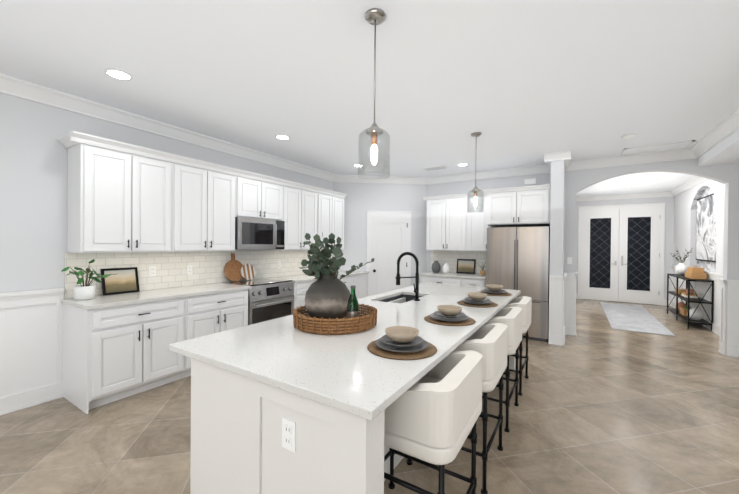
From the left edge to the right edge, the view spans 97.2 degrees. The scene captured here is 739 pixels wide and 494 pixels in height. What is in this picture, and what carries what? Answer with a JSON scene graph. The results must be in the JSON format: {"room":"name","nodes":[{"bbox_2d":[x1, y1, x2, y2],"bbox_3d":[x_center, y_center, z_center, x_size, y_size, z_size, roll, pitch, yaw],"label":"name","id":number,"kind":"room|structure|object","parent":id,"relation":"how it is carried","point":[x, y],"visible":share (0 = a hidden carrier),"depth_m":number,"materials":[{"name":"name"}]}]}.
{"room":"kitchen","nodes":[
{"label":"kitchen","id":0,"kind":"room"},
{"bbox_2d":[0,93,332,295],"bbox_3d":[-3.144,-0.005,2.790,0.150,2.820,9.100,1,0,32],"label":"wall","id":1,"kind":"structure","parent":0,"point":[33,195],"depth_m":2.94,"materials":[{"name":"paint"}]},
{"bbox_2d":[0,288,64,414],"bbox_3d":[-4.144,0.897,1.040,0.039,1.022,4.770,1,0,32],"label":"wainscoting","id":2,"kind":"structure","parent":1,"relation":"attached to","point":[31,347],"depth_m":2.88,"materials":[{"name":"white wood"}]},
{"bbox_2d":[65,132,176,252],"bbox_3d":[-2.505,-0.476,3.320,0.352,1.056,0.780,1,0,32],"label":"upper cabinet","id":3,"kind":"object","parent":1,"relation":"attached to","point":[124,197],"depth_m":3.13,"materials":[{"name":"white wood"}]},
{"bbox_2d":[64,250,331,297],"bbox_3d":[-1.807,0.277,4.756,0.020,0.453,3.990,1,0,32],"label":"backsplash","id":4,"kind":"structure","parent":1,"relation":"attached to","point":[158,270],"depth_m":3.97,"materials":[{"name":"white tile"}]},
{"bbox_2d":[173,155,236,251],"bbox_3d":[-2.086,-0.477,3.985,0.352,1.056,0.791,1,0,32],"label":"upper cabinet","id":5,"kind":"object","parent":1,"relation":"attached to","point":[204,220],"depth_m":3.86,"materials":[{"name":"white wood"}]},
{"bbox_2d":[237,169,284,220],"bbox_3d":[-1.661,-0.700,4.656,0.352,0.611,0.799,1,0,32],"label":"upper cabinet","id":6,"kind":"object","parent":1,"relation":"attached to","point":[258,196],"depth_m":4.53,"materials":[{"name":"white wood"}]},
{"bbox_2d":[235,217,284,249],"bbox_3d":[-1.628,-0.180,4.636,0.440,0.420,0.790,1,0,32],"label":"microwave","id":7,"kind":"object","parent":6,"relation":"attached to","point":[252,233],"visible":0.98,"depth_m":4.48,"materials":[{"name":"metal"}]},
{"bbox_2d":[267,180,320,249],"bbox_3d":[-1.242,-0.478,5.326,0.352,1.056,0.781,1,0,32],"label":"upper cabinet","id":8,"kind":"object","parent":1,"relation":"attached to","point":[302,201],"depth_m":5.21,"materials":[{"name":"white wood"}]},
{"bbox_2d":[317,188,344,249],"bbox_3d":[-0.826,-0.479,5.986,0.352,1.056,0.779,1,0,32],"label":"upper cabinet","id":9,"kind":"object","parent":1,"relation":"attached to","point":[332,202],"depth_m":5.88,"materials":[{"name":"white wood"}]},
{"bbox_2d":[0,73,738,201],"bbox_3d":[1.032,-1.322,3.515,6.163,0.125,14.520,1,0,32],"label":"crown molding","id":10,"kind":"structure","parent":1,"relation":"attached to","point":[728,126],"depth_m":4.58,"materials":[{"name":"white wood"}]},
{"bbox_2d":[576,293,671,305],"bbox_3d":[2.298,1.382,2.733,9.150,0.140,14.499,1,0,32],"label":"baseboard","id":11,"kind":"structure","parent":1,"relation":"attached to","point":[665,302],"depth_m":8.10,"materials":[{"name":"white wood"}]},
{"bbox_2d":[0,299,738,493],"bbox_3d":[2.287,1.501,2.859,9.600,0.100,15.000,1,0,32],"label":"floor","id":12,"kind":"structure","parent":0,"point":[603,407],"depth_m":2.53,"materials":[{"name":"tile"}]},
{"bbox_2d":[63,297,186,413],"bbox_3d":[-2.414,0.966,3.245,0.622,0.884,0.814,1,0,32],"label":"base cabinet","id":13,"kind":"object","parent":12,"relation":"on","point":[113,354],"depth_m":2.98,"materials":[{"name":"white wood"}]},
{"bbox_2d":[61,271,368,309],"bbox_3d":[-1.451,0.504,4.756,0.628,0.035,4.430,1,0,32],"label":"countertop","id":14,"kind":"structure","parent":13,"relation":"on","point":[105,301],"depth_m":3.42,"materials":[{"name":"stone"}]},
{"bbox_2d":[61,259,115,299],"bbox_3d":[-2.616,0.296,3.060,0.411,0.380,0.464,1,0,32],"label":"potted plant","id":15,"kind":"object","parent":14,"relation":"on","point":[86,291],"visible":1,"depth_m":3.00,"materials":[{"name":"plant"}]},
{"bbox_2d":[100,267,139,295],"bbox_3d":[-2.605,0.352,3.409,0.082,0.264,0.320,1,0,32],"label":"picture frame","id":16,"kind":"object","parent":14,"relation":"on","point":[123,280],"visible":1,"depth_m":3.40,"materials":[{"name":"black wood"}]},
{"bbox_2d":[224,253,242,280],"bbox_3d":[-1.889,0.284,4.541,0.082,0.388,0.300,1,0,32],"label":"cutting board","id":17,"kind":"object","parent":14,"relation":"on","point":[232,269],"visible":0.81,"depth_m":4.52,"materials":[{"name":"brown wood"}]},
{"bbox_2d":[187,289,247,376],"bbox_3d":[-1.986,0.965,3.924,0.622,0.884,0.791,1,0,32],"label":"base cabinet","id":18,"kind":"object","parent":12,"relation":"on","point":[207,314],"depth_m":3.71,"materials":[{"name":"white wood"}]},
{"bbox_2d":[222,278,293,324],"bbox_3d":[-1.540,0.934,4.582,0.646,0.905,0.760,1,0,32],"label":"range","id":19,"kind":"object","parent":12,"relation":"on","point":[270,298],"visible":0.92,"depth_m":4.42,"materials":[{"name":"metal"}]},
{"bbox_2d":[241,264,255,279],"bbox_3d":[-1.747,0.359,4.688,0.076,0.237,0.240,1,0,32],"label":"cutting board","id":20,"kind":"object","parent":19,"relation":"on","point":[248,271],"visible":1,"depth_m":4.68,"materials":[{"name":"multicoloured wood"}]},
{"bbox_2d":[293,280,315,310],"bbox_3d":[-1.142,0.963,5.265,0.622,0.884,0.780,1,0,32],"label":"base cabinet","id":21,"kind":"object","parent":12,"relation":"on","point":[300,288],"depth_m":4.86,"materials":[{"name":"white wood"}]},
{"bbox_2d":[190,370,505,493],"bbox_3d":[0.349,1.092,2.773,0.956,0.685,3.274,1,0,32],"label":"kitchen island","id":22,"kind":"object","parent":12,"relation":"on","point":[250,436],"depth_m":1.31,"materials":[{"name":"paint"}]},
{"bbox_2d":[169,283,520,420],"bbox_3d":[0.374,0.522,2.757,1.230,0.033,3.330,1,0,32],"label":"island countertop","id":23,"kind":"structure","parent":22,"relation":"on","point":[351,374],"depth_m":1.57,"materials":[{"name":"stone"}]},
{"bbox_2d":[293,303,376,334],"bbox_3d":[-0.221,0.454,2.121,0.545,0.099,0.544,1,0,32],"label":"tray","id":24,"kind":"object","parent":23,"relation":"on","point":[307,323],"visible":0.73,"depth_m":1.90,"materials":[{"name":"wicker"}]},
{"bbox_2d":[299,232,373,321],"bbox_3d":[-0.219,0.194,2.131,0.489,0.590,0.330,1,0,32],"label":"vase","id":25,"kind":"object","parent":24,"relation":"on","point":[327,295],"visible":0.96,"depth_m":2.09,"materials":[{"name":"ceramic"}]},
{"bbox_2d":[347,285,358,326],"bbox_3d":[-0.102,0.364,1.998,0.073,0.253,0.073,1,0,32],"label":"bottle","id":26,"kind":"object","parent":24,"relation":"on","point":[353,308],"visible":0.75,"depth_m":1.97,"materials":[{"name":"green glass"}]},
{"bbox_2d":[380,294,422,301],"bbox_3d":[0.323,0.645,3.279,0.354,0.219,0.724,1,0,32],"label":"sink","id":27,"kind":"object","parent":23,"relation":"in","point":[400,298],"depth_m":3.58,"materials":[{"name":"metal"}]},
{"bbox_2d":[367,326,436,359],"bbox_3d":[0.163,0.465,1.642,0.350,0.090,0.350,1,0,32],"label":"place setting","id":28,"kind":"object","parent":23,"relation":"on","point":[401,342],"visible":1,"depth_m":1.59,"materials":[{"name":"grey ceramic"}]},
{"bbox_2d":[396,252,419,300],"bbox_3d":[0.354,0.274,3.102,0.256,0.455,0.106,1,0,32],"label":"faucet","id":29,"kind":"object","parent":23,"relation":"on","point":[416,285],"visible":1,"depth_m":3.07,"materials":[{"name":"black metal"}]},
{"bbox_2d":[424,305,475,325],"bbox_3d":[0.557,0.464,2.268,0.350,0.090,0.350,1,0,32],"label":"place setting","id":30,"kind":"object","parent":23,"relation":"on","point":[449,315],"visible":1,"depth_m":2.22,"materials":[{"name":"grey ceramic"}]},
{"bbox_2d":[457,292,497,307],"bbox_3d":[0.963,0.463,2.912,0.350,0.090,0.350,1,0,32],"label":"place setting","id":31,"kind":"object","parent":23,"relation":"on","point":[475,299],"visible":1,"depth_m":2.85,"materials":[{"name":"grey ceramic"}]},
{"bbox_2d":[479,284,511,295],"bbox_3d":[1.357,0.462,3.538,0.350,0.090,0.350,1,0,32],"label":"place setting","id":32,"kind":"object","parent":23,"relation":"on","point":[493,290],"visible":1,"depth_m":3.48,"materials":[{"name":"beige ceramic"}]},
{"bbox_2d":[337,275,358,292],"bbox_3d":[-0.727,0.962,5.925,0.622,0.884,0.780,1,0,32],"label":"base cabinet","id":33,"kind":"object","parent":12,"relation":"on","point":[348,281],"depth_m":5.96,"materials":[{"name":"white wood"}]},
{"bbox_2d":[355,274,366,298],"bbox_3d":[-0.415,0.961,6.438,0.598,0.884,0.420,1,0,32],"label":"base cabinet","id":34,"kind":"object","parent":12,"relation":"on","point":[362,292],"depth_m":6.32,"materials":[{"name":"white wood"}]},
{"bbox_2d":[384,350,482,493],"bbox_3d":[0.209,0.997,1.614,0.570,0.890,0.580,1,0,32],"label":"stool","id":35,"kind":"object","parent":12,"relation":"on","point":[432,416],"visible":0.69,"depth_m":1.32,"materials":[{"name":"fabric"}]},
{"bbox_2d":[420,275,485,287],"bbox_3d":[1.598,0.981,6.034,1.180,0.885,0.655,1,0,32],"label":"base cabinet","id":36,"kind":"object","parent":12,"relation":"on","point":[455,281],"visible":0.29,"depth_m":5.76,"materials":[{"name":"white wood"}]},
{"bbox_2d":[419,271,485,278],"bbox_3d":[1.598,0.521,6.048,1.215,0.035,0.630,1,0,32],"label":"countertop","id":37,"kind":"structure","parent":36,"relation":"on","point":[458,275],"depth_m":5.91,"materials":[{"name":"stone"}]},
{"bbox_2d":[431,261,440,272],"bbox_3d":[1.305,0.385,6.383,0.180,0.225,0.180,1,0,32],"label":"vase","id":38,"kind":"object","parent":37,"relation":"on","point":[436,267],"visible":1,"depth_m":6.32,"materials":[{"name":"grey ceramic"}]},
{"bbox_2d":[442,263,449,272],"bbox_3d":[1.470,0.405,6.232,0.150,0.190,0.150,1,0,32],"label":"vase","id":39,"kind":"object","parent":37,"relation":"on","point":[446,268],"visible":1,"depth_m":6.18,"materials":[{"name":"white ceramic"}]},
{"bbox_2d":[456,259,475,273],"bbox_3d":[1.841,0.368,6.211,0.350,0.270,0.072,1,0,32],"label":"picture frame","id":40,"kind":"object","parent":37,"relation":"on","point":[466,266],"visible":1,"depth_m":6.20,"materials":[{"name":"black wood"}]},
{"bbox_2d":[477,263,485,274],"bbox_3d":[2.012,0.391,5.875,0.206,0.233,0.169,1,0,32],"label":"plant","id":41,"kind":"object","parent":37,"relation":"on","point":[482,272],"visible":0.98,"depth_m":5.84,"materials":[{"name":"green plant"}]},
{"bbox_2d":[407,323,507,493],"bbox_3d":[0.604,0.996,2.240,0.570,0.890,0.580,1,0,32],"label":"stool","id":42,"kind":"object","parent":12,"relation":"on","point":[488,342],"visible":0.44,"depth_m":1.94,"materials":[{"name":"fabric"}]},
{"bbox_2d":[482,307,521,431],"bbox_3d":[1.009,0.995,2.883,0.570,0.890,0.580,1,0,32],"label":"stool","id":43,"kind":"object","parent":12,"relation":"on","point":[510,318],"visible":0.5,"depth_m":2.58,"materials":[{"name":"fabric"}]},
{"bbox_2d":[503,296,531,395],"bbox_3d":[1.403,0.994,3.510,0.570,0.890,0.580,1,0,32],"label":"stool","id":44,"kind":"object","parent":12,"relation":"on","point":[524,303],"visible":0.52,"depth_m":3.22,"materials":[{"name":"fabric"}]},
{"bbox_2d":[486,226,549,341],"bbox_3d":[2.490,0.560,5.424,0.900,1.750,0.681,1,0,32],"label":"refrigerator","id":45,"kind":"object","parent":12,"relation":"on","point":[517,258],"visible":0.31,"depth_m":5.06,"materials":[{"name":"metal"}]},
{"bbox_2d":[600,302,674,335],"bbox_3d":[5.483,1.445,6.874,0.830,0.011,3.200,1,0,32],"label":"rug","id":46,"kind":"object","parent":12,"relation":"on","point":[633,318],"visible":1,"depth_m":6.46,"materials":[{"name":"white fabric"}]},
{"bbox_2d":[667,273,713,330],"bbox_3d":[6.246,1.021,6.393,0.325,0.880,1.560,1,0,32],"label":"console table","id":47,"kind":"object","parent":12,"relation":"on","point":[687,319],"visible":0.69,"depth_m":5.88,"materials":[{"name":"black metal"}]},
{"bbox_2d":[675,263,686,274],"bbox_3d":[6.472,0.455,6.745,0.200,0.250,0.200,1,0,32],"label":"vase","id":48,"kind":"object","parent":47,"relation":"on","point":[680,268],"visible":0.83,"depth_m":6.70,"materials":[{"name":"white ceramic"}]},
{"bbox_2d":[671,247,692,262],"bbox_3d":[6.515,0.180,6.827,0.375,0.365,0.229,1,0,32],"label":"potted plant","id":49,"kind":"object","parent":48,"relation":"in","point":[682,261],"visible":0.9,"depth_m":6.76,"materials":[{"name":"green plant"}]},
{"bbox_2d":[675,288,702,320],"bbox_3d":[6.226,1.072,6.367,0.210,0.526,1.145,1,0,32],"label":"baskets","id":50,"kind":"object","parent":47,"relation":"on","point":[683,308],"visible":0.88,"depth_m":6.26,"materials":[{"name":"brown wicker"}]},
{"bbox_2d":[685,265,706,279],"bbox_3d":[6.058,0.459,6.049,0.200,0.244,0.420,1,0,32],"label":"box","id":51,"kind":"object","parent":47,"relation":"on","point":[694,272],"visible":1,"depth_m":5.92,"materials":[{"name":"brown wood"}]},
{"bbox_2d":[0,0,738,196],"bbox_3d":[2.312,-1.419,2.839,9.600,0.100,15.000,1,0,32],"label":"ceiling","id":52,"kind":"structure","parent":0,"point":[520,83],"depth_m":2.58,"materials":[{"name":"paint"}]},
{"bbox_2d":[104,68,132,80],"bbox_3d":[-2.039,-1.401,2.648,0.185,0.008,0.185,1,0,8],"label":"recessed light","id":53,"kind":"object","parent":52,"relation":"in","point":[118,74],"depth_m":2.64,"materials":[{"name":"white plastic"}]},
{"bbox_2d":[275,135,289,139],"bbox_3d":[-1.108,-1.403,4.165,0.185,0.008,0.185,1,0,26],"label":"recessed light","id":54,"kind":"object","parent":52,"relation":"in","point":[283,137],"depth_m":4.17,"materials":[{"name":"white"}]},
{"bbox_2d":[358,8,389,179],"bbox_3d":[0.031,-0.902,1.948,0.190,0.960,0.190,1,0,32],"label":"pendant light","id":55,"kind":"object","parent":52,"relation":"hanging from","point":[375,17],"visible":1,"depth_m":1.93,"materials":[{"name":"clear glass"}]},
{"bbox_2d":[423,165,447,170],"bbox_3d":[1.165,-1.390,5.748,0.400,0.016,0.200,1,0,32],"label":"ceiling vent","id":56,"kind":"object","parent":52,"relation":"in","point":[436,168],"visible":1,"depth_m":5.73,"materials":[{"name":"metal"}]},
{"bbox_2d":[457,163,467,165],"bbox_3d":[1.571,-1.389,5.492,0.185,0.008,0.185,1,0,26],"label":"recessed light","id":57,"kind":"object","parent":52,"relation":"in","point":[460,164],"depth_m":5.48,"materials":[{"name":"white plastic"}]},
{"bbox_2d":[467,132,483,212],"bbox_3d":[1.301,-0.905,3.985,0.190,0.960,0.190,1,0,32],"label":"pendant light","id":58,"kind":"object","parent":52,"relation":"hanging from","point":[475,190],"visible":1,"depth_m":3.97,"materials":[{"name":"clear glass"}]},
{"bbox_2d":[621,134,635,139],"bbox_3d":[3.185,-1.351,4.003,0.140,0.034,0.140,1,0,32],"label":"smoke detector","id":59,"kind":"object","parent":52,"relation":"attached to","point":[627,136],"visible":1,"depth_m":3.97,"materials":[{"name":"white plastic"}]},
{"bbox_2d":[621,140,694,155],"bbox_3d":[3.947,-1.360,4.499,0.720,0.012,0.390,1,0,32],"label":"attic access hatch","id":60,"kind":"object","parent":52,"relation":"attached to","point":[658,148],"visible":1,"depth_m":4.49,"materials":[{"name":"paint"}]},
{"bbox_2d":[332,182,426,285],"bbox_3d":[0.609,0.001,6.686,2.921,2.820,0.120,0,0,-6],"label":"wall","id":61,"kind":"structure","parent":0,"point":[360,199],"depth_m":6.56,"materials":[{"name":"paint"}]},
{"bbox_2d":[366,210,411,295],"bbox_3d":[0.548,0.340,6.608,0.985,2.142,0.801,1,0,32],"label":"pantry door","id":62,"kind":"structure","parent":61,"relation":"in","point":[388,238],"depth_m":6.58,"materials":[{"name":"white wood"}]},
{"bbox_2d":[380,294,401,303],"bbox_3d":[0.178,0.643,3.370,0.012,0.219,0.724,1,0,32],"label":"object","id":63,"kind":"structure","parent":0,"relation":"attached to","point":[397,299],"depth_m":3.47,"materials":[{"name":"silver metal"}]},
{"bbox_2d":[402,294,422,302],"bbox_3d":[0.513,0.644,3.580,0.330,0.219,0.012,1,0,32],"label":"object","id":64,"kind":"structure","parent":0,"relation":"attached to","point":[405,298],"depth_m":3.62,"materials":[{"name":"grey metal"}]},
{"bbox_2d":[549,160,564,294],"bbox_3d":[2.965,0.031,5.136,0.170,2.820,0.740,1,0,32],"label":"wall","id":65,"kind":"structure","parent":0,"point":[557,211],"depth_m":4.82,"materials":[{"name":"paint"}]},
{"bbox_2d":[560,273,567,345],"bbox_3d":[3.045,0.932,5.063,0.060,1.022,0.760,1,0,32],"label":"trim","id":66,"kind":"structure","parent":65,"relation":"attached to","point":[563,279],"depth_m":4.78,"materials":[{"name":"white wood"}]},
{"bbox_2d":[426,158,738,322],"bbox_3d":[4.492,0.047,4.689,7.850,2.820,0.150,1,0,32],"label":"wall","id":67,"kind":"structure","parent":0,"point":[726,175],"depth_m":5.06,"materials":[{"name":"paint"}]},
{"bbox_2d":[426,193,466,250],"bbox_3d":[1.526,-0.449,6.257,0.790,1.040,0.352,1,0,32],"label":"upper cabinet","id":68,"kind":"object","parent":67,"relation":"attached to","point":[453,224],"depth_m":6.09,"materials":[{"name":"white wood"}]},
{"bbox_2d":[431,251,486,273],"bbox_3d":[1.763,0.289,6.305,1.215,0.427,0.020,1,0,32],"label":"backsplash","id":69,"kind":"structure","parent":67,"relation":"attached to","point":[442,258],"depth_m":6.36,"materials":[{"name":"white tile"}]},
{"bbox_2d":[467,192,486,251],"bbox_3d":[2.027,-0.442,5.941,0.395,1.040,0.352,1,0,32],"label":"upper cabinet","id":70,"kind":"object","parent":67,"relation":"attached to","point":[476,222],"depth_m":5.80,"materials":[{"name":"white wood"}]},
{"bbox_2d":[487,184,550,227],"bbox_3d":[2.517,-0.660,5.461,0.930,0.590,0.642,1,0,32],"label":"upper cabinet","id":71,"kind":"object","parent":67,"relation":"attached to","point":[523,205],"depth_m":5.18,"materials":[{"name":"white wood"}]},
{"bbox_2d":[524,178,535,184],"bbox_3d":[2.789,-1.134,5.649,0.180,0.100,0.034,1,0,32],"label":"door chime","id":72,"kind":"object","parent":67,"relation":"attached to","point":[529,181],"visible":0.96,"depth_m":5.64,"materials":[{"name":"white plastic"}]},
{"bbox_2d":[564,272,571,304],"bbox_3d":[4.477,0.928,7.358,0.039,1.022,4.350,1,0,32],"label":"trim","id":73,"kind":"structure","parent":67,"relation":"attached to","point":[569,274],"depth_m":5.34,"materials":[{"name":"white wood"}]},
{"bbox_2d":[567,257,571,263],"bbox_3d":[3.292,0.225,5.349,0.070,0.115,0.010,1,0,32],"label":"light switch","id":74,"kind":"object","parent":67,"relation":"attached to","point":[569,260],"visible":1,"depth_m":5.35,"materials":[{"name":"white plastic"}]},
{"bbox_2d":[720,277,738,356],"bbox_3d":[6.182,0.969,3.526,3.311,1.022,0.060,1,0,32],"label":"trim","id":75,"kind":"structure","parent":67,"relation":"attached to","point":[729,289],"depth_m":4.36,"materials":[{"name":"white wood"}]},
{"bbox_2d":[574,196,673,304],"bbox_3d":[6.644,0.039,8.652,2.610,2.820,0.150,1,0,32],"label":"wall","id":76,"kind":"structure","parent":0,"point":[669,230],"depth_m":8.12,"materials":[{"name":"paint"}]},
{"bbox_2d":[578,203,665,305],"bbox_3d":[6.561,0.168,8.561,1.826,2.562,0.088,1,0,32],"label":"front doors","id":77,"kind":"structure","parent":76,"relation":"in","point":[628,242],"depth_m":8.53,"materials":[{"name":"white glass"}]},
{"bbox_2d":[673,179,723,273],"bbox_3d":[6.444,0.054,6.119,0.250,2.820,4.350,1,0,32],"label":"wall","id":78,"kind":"structure","parent":0,"point":[685,202],"depth_m":6.85,"materials":[{"name":"paint"}]},
{"bbox_2d":[671,265,722,335],"bbox_3d":[6.313,0.952,6.203,0.039,1.022,4.350,1,0,32],"label":"trim","id":79,"kind":"structure","parent":78,"relation":"attached to","point":[700,288],"depth_m":5.90,"materials":[{"name":"white wood"}]},
{"bbox_2d":[696,193,716,261],"bbox_3d":[6.445,-0.351,6.206,0.047,1.250,1.200,1,0,32],"label":"art","id":80,"kind":"object","parent":78,"relation":"attached to","point":[706,214],"visible":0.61,"depth_m":6.18,"materials":[{"name":"white paper"}]},
{"bbox_2d":[698,130,738,166],"bbox_3d":[3.457,-1.216,-0.658,3.630,0.240,10.000,1,0,32],"label":"ceiling","id":81,"kind":"structure","parent":0,"point":[726,151],"depth_m":3.98,"materials":[{"name":"paint"}]}
]}

